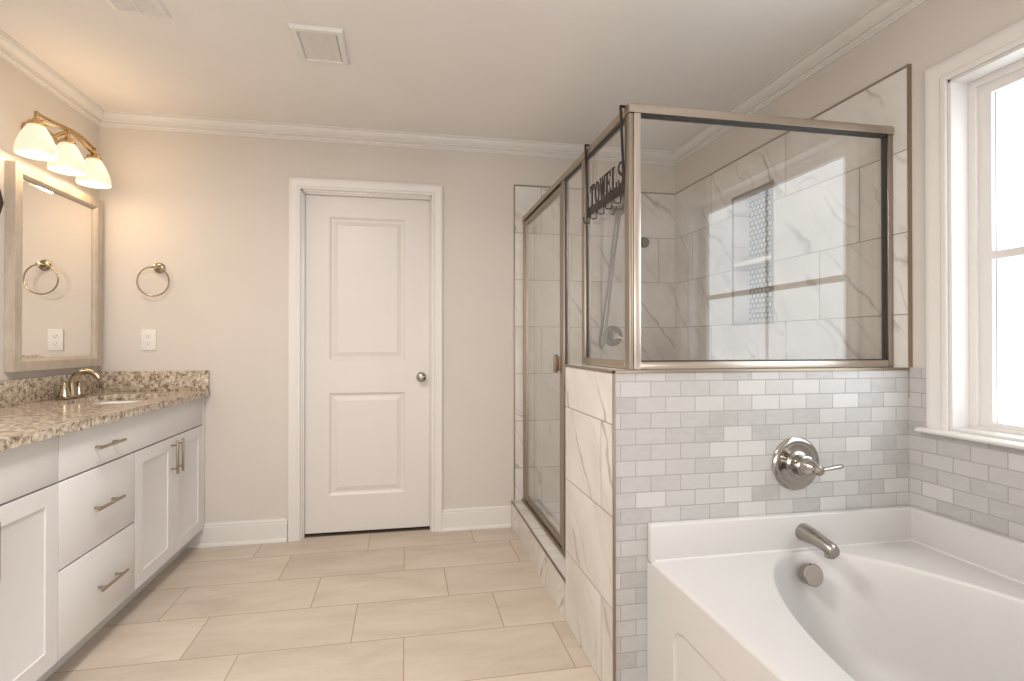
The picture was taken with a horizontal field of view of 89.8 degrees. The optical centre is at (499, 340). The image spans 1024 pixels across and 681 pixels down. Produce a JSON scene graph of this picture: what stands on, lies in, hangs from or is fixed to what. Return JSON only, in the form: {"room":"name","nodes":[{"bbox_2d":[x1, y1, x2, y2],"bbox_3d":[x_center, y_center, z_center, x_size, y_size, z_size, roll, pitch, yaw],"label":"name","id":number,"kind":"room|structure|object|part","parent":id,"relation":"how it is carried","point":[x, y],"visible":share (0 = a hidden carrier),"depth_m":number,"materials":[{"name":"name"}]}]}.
{"room":"bathroom","nodes":[
{"label":"bathroom","id":0,"kind":"room"},
{"bbox_2d":[0,57,98,379],"bbox_3d":[-1.834,-0.055,0.344,0.120,2.444,5.375,0,0,-10],"label":"wall","id":1,"kind":"structure","parent":0,"point":[20,95],"depth_m":2.31,"materials":[{"name":"beige paint"}]},
{"bbox_2d":[0,189,3,213],"bbox_3d":[-2.081,-0.581,2.091,0.019,0.420,0.158,0,0,-10],"label":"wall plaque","id":2,"kind":"object","parent":1,"relation":"attached to","point":[1,197],"visible":1,"depth_m":2.16,"materials":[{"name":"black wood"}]},
{"bbox_2d":[0,372,99,407],"bbox_3d":[-2.028,0.223,1.800,0.020,0.112,2.114,0,0,-10],"label":"backsplash","id":3,"kind":"structure","parent":1,"relation":"attached to","point":[13,392],"depth_m":2.34,"materials":[{"name":"beige stone"}]},
{"bbox_2d":[0,28,104,126],"bbox_3d":[-1.742,-1.241,0.356,0.062,0.072,5.115,0,0,-10],"label":"crown molding","id":4,"kind":"structure","parent":1,"relation":"attached to","point":[12,51],"depth_m":2.40,"materials":[{"name":"white paint"}]},
{"bbox_2d":[4,160,102,371],"bbox_3d":[-2.147,-0.316,2.508,0.040,0.904,0.642,0,0,-10],"label":"wall mirror","id":5,"kind":"object","parent":1,"relation":"attached to","point":[53,232],"visible":1,"depth_m":2.43,"materials":[{"name":"beige wood"}]},
{"bbox_2d":[22,179,92,357],"bbox_3d":[-2.146,-0.316,2.508,0.005,0.791,0.529,0,0,-10],"label":"mirror glass","id":6,"kind":"object","parent":5,"relation":"attached to","point":[57,224],"depth_m":2.47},
{"bbox_2d":[13,111,111,188],"bbox_3d":[-2.057,-0.903,2.422,0.184,0.210,0.562,0,0,-10],"label":"vanity light","id":7,"kind":"object","parent":1,"relation":"attached to","point":[34,141],"visible":1,"depth_m":2.38,"materials":[{"name":"white glass"}]},
{"bbox_3d":[-2.001,-0.863,2.221,0.146,0.128,0.146,0,0,-10],"label":"lamp shade","id":8,"kind":"part","parent":7,"relation":"part of","materials":[{"name":"white glass"}]},
{"bbox_2d":[26,111,46,127],"bbox_3d":[-2.001,-0.959,2.221,0.068,0.064,0.068,0,0,-10],"label":"socket","id":9,"kind":"object","parent":7,"relation":"attached to","point":[35,121],"depth_m":2.21,"materials":[{"name":"gold metal"}]},
{"bbox_3d":[-2.084,-0.969,2.418,0.100,0.052,0.018,0,0,-10],"label":"arm","id":10,"kind":"part","parent":7,"relation":"part of","materials":[{"name":"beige metal"}]},
{"bbox_3d":[-2.038,-0.862,2.425,0.146,0.128,0.146,0,0,-10],"label":"lamp shade","id":11,"kind":"part","parent":7,"relation":"part of","materials":[{"name":"white glass"}]},
{"bbox_2d":[58,131,76,145],"bbox_3d":[-2.038,-0.958,2.426,0.068,0.064,0.068,0,0,-10],"label":"socket","id":12,"kind":"object","parent":7,"relation":"attached to","point":[67,141],"depth_m":2.42,"materials":[{"name":"gold metal"}]},
{"bbox_2d":[85,149,101,160],"bbox_3d":[-2.076,-0.957,2.631,0.068,0.064,0.068,0,0,-10],"label":"socket","id":13,"kind":"object","parent":7,"relation":"attached to","point":[93,156],"depth_m":2.61,"materials":[{"name":"gold metal"}]},
{"bbox_3d":[-2.076,-0.861,2.630,0.146,0.128,0.146,0,0,-10],"label":"lamp shade","id":14,"kind":"part","parent":7,"relation":"part of","materials":[{"name":"white glass"}]},
{"bbox_2d":[46,527,599,680],"bbox_3d":[-0.058,1.218,0.651,3.787,0.100,5.415,0,0,-10],"label":"floor","id":15,"kind":"structure","parent":0,"point":[417,605],"depth_m":2.17,"materials":[{"name":"beige tile"}]},
{"bbox_2d":[0,436,57,680],"bbox_3d":[-1.639,0.740,1.243,0.585,0.863,0.843,0,0,-10],"label":"vanity cabinet","id":16,"kind":"object","parent":15,"relation":"on","point":[28,473],"visible":0.86,"depth_m":1.58,"materials":[{"name":"white paint"}]},
{"bbox_3d":[-1.391,0.583,1.410,0.036,0.165,0.012,0,0,-10],"label":"handle","id":17,"kind":"part","parent":16,"relation":"part of","materials":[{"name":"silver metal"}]},
{"bbox_3d":[-1.397,0.390,1.291,0.020,0.152,0.838,0,0,-10],"label":"drawer","id":18,"kind":"part","parent":16,"relation":"part of","materials":[{"name":"white paint"}]},
{"bbox_2d":[37,397,204,680],"bbox_3d":[-1.830,0.746,2.283,0.585,0.863,1.270,0,0,-10],"label":"vanity cabinet","id":19,"kind":"object","parent":15,"relation":"on","point":[131,490],"visible":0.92,"depth_m":2.08,"materials":[{"name":"white paint"}]},
{"bbox_3d":[-1.517,0.621,1.947,0.020,0.291,0.490,0,0,-10],"label":"drawer","id":20,"kind":"part","parent":19,"relation":"part of","materials":[{"name":"white paint"}]},
{"bbox_3d":[-1.517,0.917,1.945,0.020,0.290,0.490,0,0,-10],"label":"drawer","id":21,"kind":"part","parent":19,"relation":"part of","materials":[{"name":"white paint"}]},
{"bbox_2d":[0,370,209,451],"bbox_3d":[-1.757,0.239,1.860,0.575,0.144,2.134,0,0,-10],"label":"countertop","id":22,"kind":"structure","parent":19,"relation":"on","point":[30,410],"depth_m":2.29,"materials":[{"name":"beige stone"}]},
{"bbox_2d":[54,368,101,399],"bbox_3d":[-2.087,0.209,2.524,0.181,0.146,0.183,0,0,40],"label":"faucet","id":23,"kind":"object","parent":22,"relation":"on","point":[74,388],"visible":1,"depth_m":2.51,"materials":[{"name":"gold metal"}]},
{"bbox_3d":[-2.079,0.234,2.444,0.056,0.065,0.086,0,0,-10],"label":"handle","id":24,"kind":"part","parent":23,"relation":"part of","materials":[{"name":"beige metal"}]},
{"bbox_3d":[-2.104,0.235,2.584,0.056,0.065,0.086,0,0,-10],"label":"handle","id":25,"kind":"part","parent":23,"relation":"part of","materials":[{"name":"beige metal"}]},
{"bbox_3d":[-2.039,0.203,2.523,0.152,0.134,0.045,0,0,-10],"label":"spout","id":26,"kind":"part","parent":23,"relation":"part of","materials":[{"name":"beige metal"}]},
{"bbox_2d":[91,400,141,403],"bbox_3d":[-1.859,0.384,2.494,0.354,0.137,0.484,0,0,-10],"label":"sink","id":27,"kind":"object","parent":22,"relation":"in","point":[117,401],"visible":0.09,"depth_m":2.70,"materials":[{"name":"white ceramic"}]},
{"bbox_3d":[-1.492,0.619,1.962,0.036,0.012,0.178,0,0,-10],"label":"handle","id":28,"kind":"part","parent":19,"relation":"part of","materials":[{"name":"silver metal"}]},
{"bbox_3d":[-1.493,0.395,1.968,0.036,0.012,0.178,0,0,-10],"label":"handle","id":29,"kind":"part","parent":19,"relation":"part of","materials":[{"name":"silver metal"}]},
{"bbox_3d":[-1.496,0.925,1.986,0.036,0.012,0.178,0,0,-10],"label":"handle","id":30,"kind":"part","parent":19,"relation":"part of","materials":[{"name":"silver metal"}]},
{"bbox_3d":[-1.584,0.395,2.312,0.020,0.152,1.230,0,0,-10],"label":"drawer","id":31,"kind":"part","parent":19,"relation":"part of","materials":[{"name":"white paint"}]},
{"bbox_3d":[-1.595,0.771,2.371,0.020,0.587,0.362,0,0,-10],"label":"door","id":32,"kind":"part","parent":19,"relation":"part of","materials":[{"name":"white paint"}]},
{"bbox_3d":[-1.595,0.573,2.527,0.036,0.165,0.012,0,0,-10],"label":"handle","id":33,"kind":"part","parent":19,"relation":"part of","materials":[{"name":"silver metal"}]},
{"bbox_3d":[-1.606,0.574,2.587,0.036,0.165,0.012,0,0,-10],"label":"handle","id":34,"kind":"part","parent":19,"relation":"part of","materials":[{"name":"silver metal"}]},
{"bbox_3d":[-1.661,0.773,2.732,0.020,0.587,0.363,0,0,-10],"label":"door","id":35,"kind":"part","parent":19,"relation":"part of","materials":[{"name":"white paint"}]},
{"bbox_2d":[511,500,565,620],"bbox_3d":[0.249,1.097,2.723,0.152,0.166,1.125,0,0,-10],"label":"shower curb","id":36,"kind":"object","parent":15,"relation":"on","point":[548,561],"visible":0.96,"depth_m":2.58,"materials":[{"name":"stone"}]},
{"bbox_2d":[521,103,893,559],"bbox_3d":[0.801,0.107,2.595,1.074,1.814,1.586,0,0,-10],"label":"shower frame","id":37,"kind":"object","parent":36,"relation":"on","point":[632,114],"visible":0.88,"depth_m":1.92,"materials":[{"name":"silver metal"}]},
{"bbox_3d":[0.241,0.122,2.865,0.020,1.748,0.772,0,0,-10],"label":"door frame","id":38,"kind":"part","parent":37,"relation":"part of","materials":[{"name":"silver metal"}]},
{"bbox_3d":[0.282,0.113,2.517,0.025,0.090,0.052,0,0,-10],"label":"handle","id":39,"kind":"part","parent":37,"relation":"part of","materials":[{"name":"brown metal"}]},
{"bbox_3d":[0.315,0.124,2.460,0.028,1.776,0.040,0,0,-10],"label":"post","id":40,"kind":"part","parent":37,"relation":"part of","materials":[{"name":"silver metal"}]},
{"bbox_3d":[0.303,-0.781,2.530,0.036,0.034,1.544,0,0,-10],"label":"header rail","id":41,"kind":"part","parent":37,"relation":"part of","materials":[{"name":"silver metal"}]},
{"bbox_3d":[0.367,-0.333,2.175,0.028,0.865,0.036,0,0,-10],"label":"post","id":42,"kind":"part","parent":37,"relation":"part of","materials":[{"name":"silver metal"}]},
{"bbox_2d":[583,105,625,223],"bbox_3d":[0.401,-0.643,1.948,0.067,0.333,0.364,0,0,-10],"label":"towel rack","id":43,"kind":"object","parent":37,"relation":"hanging from","point":[615,192],"visible":0.98,"depth_m":1.93,"materials":[{"name":"black metal"}]},
{"bbox_3d":[0.406,0.085,1.961,0.028,0.027,0.395,0,0,-10],"label":"rail","id":44,"kind":"part","parent":37,"relation":"part of","materials":[{"name":"silver metal"}]},
{"bbox_3d":[0.441,-0.335,1.748,0.016,0.865,0.040,0,0,-10],"label":"corner post","id":45,"kind":"part","parent":37,"relation":"part of","materials":[{"name":"silver metal"}]},
{"bbox_3d":[0.463,-0.336,1.748,0.026,0.867,0.036,0,0,-10],"label":"corner post","id":46,"kind":"part","parent":37,"relation":"part of","materials":[{"name":"silver metal"}]},
{"bbox_3d":[0.951,-0.786,1.842,1.052,0.034,0.042,0,0,-10],"label":"header rail","id":47,"kind":"part","parent":37,"relation":"part of","materials":[{"name":"silver metal"}]},
{"bbox_3d":[0.962,0.085,1.839,0.988,0.025,0.032,0,0,-10],"label":"rail","id":48,"kind":"part","parent":37,"relation":"part of","materials":[{"name":"silver metal"}]},
{"bbox_2d":[647,505,1023,680],"bbox_3d":[1.124,0.879,0.993,1.020,0.582,1.568,0,0,-10],"label":"bathtub","id":49,"kind":"object","parent":15,"relation":"on","point":[910,593],"visible":1,"depth_m":1.59,"materials":[{"name":"white plastic"}]},
{"bbox_2d":[795,523,839,558],"bbox_3d":[1.043,0.654,1.678,0.060,0.071,0.133,0,0,-10],"label":"tub spout","id":50,"kind":"object","parent":49,"relation":"attached to","point":[804,532],"visible":1,"depth_m":1.66,"materials":[{"name":"silver metal"}]},
{"bbox_2d":[98,127,675,522],"bbox_3d":[-0.529,-0.040,3.236,3.487,2.444,0.154,0,0,-10],"label":"wall","id":51,"kind":"structure","parent":0,"point":[211,209],"depth_m":3.08,"materials":[{"name":"beige paint"}]},
{"bbox_2d":[141,329,155,350],"bbox_3d":[-1.981,-0.003,2.901,0.076,0.120,0.008,0,0,-10],"label":"electrical outlet","id":52,"kind":"object","parent":51,"relation":"attached to","point":[148,336],"visible":1,"depth_m":2.90,"materials":[{"name":"white plastic"}]},
{"bbox_2d":[136,263,169,296],"bbox_3d":[-1.934,-0.343,2.885,0.170,0.197,0.060,0,0,-10],"label":"towel ring","id":53,"kind":"object","parent":51,"relation":"attached to","point":[158,267],"visible":1,"depth_m":2.87,"materials":[{"name":"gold metal"}]},
{"bbox_2d":[186,518,287,548],"bbox_3d":[-1.709,1.115,2.938,0.936,0.132,0.024,0,0,-10],"label":"baseboard","id":54,"kind":"structure","parent":51,"relation":"attached to","point":[232,533],"depth_m":2.97,"materials":[{"name":"white paint"}]},
{"bbox_2d":[288,177,442,541],"bbox_3d":[-0.812,0.108,3.183,0.904,2.148,0.172,0,0,-10],"label":"door","id":55,"kind":"structure","parent":51,"relation":"in","point":[365,299],"depth_m":3.16,"materials":[{"name":"white paint"}]},
{"bbox_3d":[-0.483,0.229,3.184,0.055,0.055,0.057,0,0,-10],"label":"knob","id":56,"kind":"part","parent":55,"relation":"part of","materials":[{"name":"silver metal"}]},
{"bbox_2d":[100,110,674,165],"bbox_3d":[-0.512,-1.226,3.150,3.487,0.072,0.062,0,0,-10],"label":"crown molding","id":57,"kind":"structure","parent":51,"relation":"attached to","point":[111,119],"depth_m":3.09,"materials":[{"name":"white paint"}]},
{"bbox_2d":[442,505,510,531],"bbox_3d":[-0.140,1.116,3.225,0.435,0.132,0.024,0,0,-10],"label":"baseboard","id":58,"kind":"structure","parent":51,"relation":"attached to","point":[474,518],"depth_m":3.22,"materials":[{"name":"white paint"}]},
{"bbox_2d":[598,193,624,348],"bbox_3d":[0.772,-0.441,3.271,0.182,0.991,0.246,0,0,-40],"label":"shower","id":59,"kind":"object","parent":51,"relation":"attached to","point":[618,210],"visible":0.77,"depth_m":3.29,"materials":[{"name":"grey metal"}]},
{"bbox_2d":[603,326,623,345],"bbox_3d":[0.753,-0.030,3.361,0.136,0.136,0.064,0,0,-10],"label":"shower valve","id":60,"kind":"object","parent":51,"relation":"attached to","point":[614,337],"visible":0.93,"depth_m":3.38,"materials":[{"name":"grey metal"}]},
{"bbox_3d":[0.769,-0.029,3.352,0.080,0.050,0.031,0,0,-4],"label":"lever","id":61,"kind":"part","parent":60,"relation":"part of","materials":[{"name":"silver metal"}]},
{"bbox_2d":[641,237,648,247],"bbox_3d":[0.969,-0.655,3.419,0.072,0.072,0.034,0,0,-10],"label":"handle","id":62,"kind":"object","parent":51,"relation":"attached to","point":[644,241],"visible":0.91,"depth_m":3.40,"materials":[{"name":"grey metal"}]},
{"bbox_2d":[0,0,880,150],"bbox_3d":[-0.058,-1.325,0.665,3.787,0.100,5.415,0,0,-10],"label":"ceiling","id":63,"kind":"structure","parent":0,"point":[554,71],"depth_m":2.28,"materials":[{"name":"paint"}]},
{"bbox_2d":[105,0,171,17],"bbox_3d":[-1.353,-1.264,1.831,0.200,0.009,0.335,0,0,-10],"label":"ceiling vent","id":64,"kind":"object","parent":63,"relation":"in","point":[140,7],"visible":1,"depth_m":1.95,"materials":[{"name":"white plastic"}]},
{"bbox_2d":[288,23,349,65],"bbox_3d":[-0.763,-1.258,2.197,0.210,0.018,0.264,0,0,-10],"label":"exhaust fan cover","id":65,"kind":"object","parent":63,"relation":"attached to","point":[315,44],"visible":1,"depth_m":2.17,"materials":[{"name":"white plastic"}]},
{"bbox_2d":[298,31,340,61],"bbox_3d":[-0.763,-1.256,2.197,0.146,0.010,0.206,0,0,-10],"label":"grille","id":66,"kind":"object","parent":65,"relation":"attached to","point":[314,46],"depth_m":2.19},
{"bbox_2d":[564,364,908,680],"bbox_3d":[0.878,0.637,2.007,1.134,1.077,0.517,0,0,-10],"label":"wall","id":67,"kind":"structure","parent":0,"point":[644,446],"depth_m":1.75,"materials":[{"name":"tile"}]},
{"bbox_2d":[772,437,843,489],"bbox_3d":[1.035,0.424,1.717,0.186,0.182,0.118,0,0,-10],"label":"tub valve","id":68,"kind":"object","parent":67,"relation":"attached to","point":[795,462],"visible":1,"depth_m":1.75,"materials":[{"name":"silver metal"}]},
{"bbox_3d":[1.086,0.419,1.684,0.096,0.024,0.022,0,0,-10],"label":"lever","id":69,"kind":"part","parent":68,"relation":"part of","materials":[{"name":"silver metal"}]},
{"bbox_2d":[675,0,1023,504],"bbox_3d":[1.727,-0.052,0.995,0.175,2.444,5.375,0,0,-10],"label":"wall","id":70,"kind":"structure","parent":0,"point":[778,247],"depth_m":2.25,"materials":[{"name":"stone"}]},
{"bbox_2d":[734,255,770,267],"bbox_3d":[1.377,-0.417,2.713,0.102,0.022,0.298,0,0,-10],"label":"niche shelf","id":71,"kind":"object","parent":70,"relation":"attached to","point":[765,261],"depth_m":2.74,"materials":[{"name":"white stone"}]},
{"bbox_3d":[1.332,-0.438,2.705,0.012,0.711,0.326,0,0,-10],"label":"niche trim","id":72,"kind":"part","parent":70,"relation":"part of","materials":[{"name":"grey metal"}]},
{"bbox_2d":[672,0,926,165],"bbox_3d":[1.627,-1.238,0.972,0.062,0.072,5.115,0,0,-10],"label":"crown molding","id":73,"kind":"structure","parent":70,"relation":"attached to","point":[883,13],"depth_m":2.27,"materials":[{"name":"white paint"}]},
{"bbox_2d":[909,367,1023,540],"bbox_3d":[1.632,0.632,1.080,0.009,1.077,1.584,0,0,-10],"label":"tile","id":74,"kind":"structure","parent":70,"relation":"attached to","point":[978,484],"depth_m":1.68,"materials":[{"name":"white tile"}]},
{"bbox_2d":[915,19,1023,449],"bbox_3d":[1.684,-0.316,1.148,0.195,1.268,1.389,0,0,-10],"label":"window","id":75,"kind":"structure","parent":70,"relation":"in","point":[974,119],"depth_m":1.72,"materials":[{"name":"white paint"}]},
{"bbox_3d":[1.728,-0.283,1.155,0.040,1.141,1.159,0,0,-10],"label":"sash","id":76,"kind":"part","parent":75,"relation":"part of","materials":[{"name":"white paint"}]},
{"bbox_3d":[1.729,-0.276,1.157,0.006,1.092,1.082,0,0,-10],"label":"pane","id":77,"kind":"part","parent":75,"relation":"part of","materials":[{"name":"white glass"}]}
]}

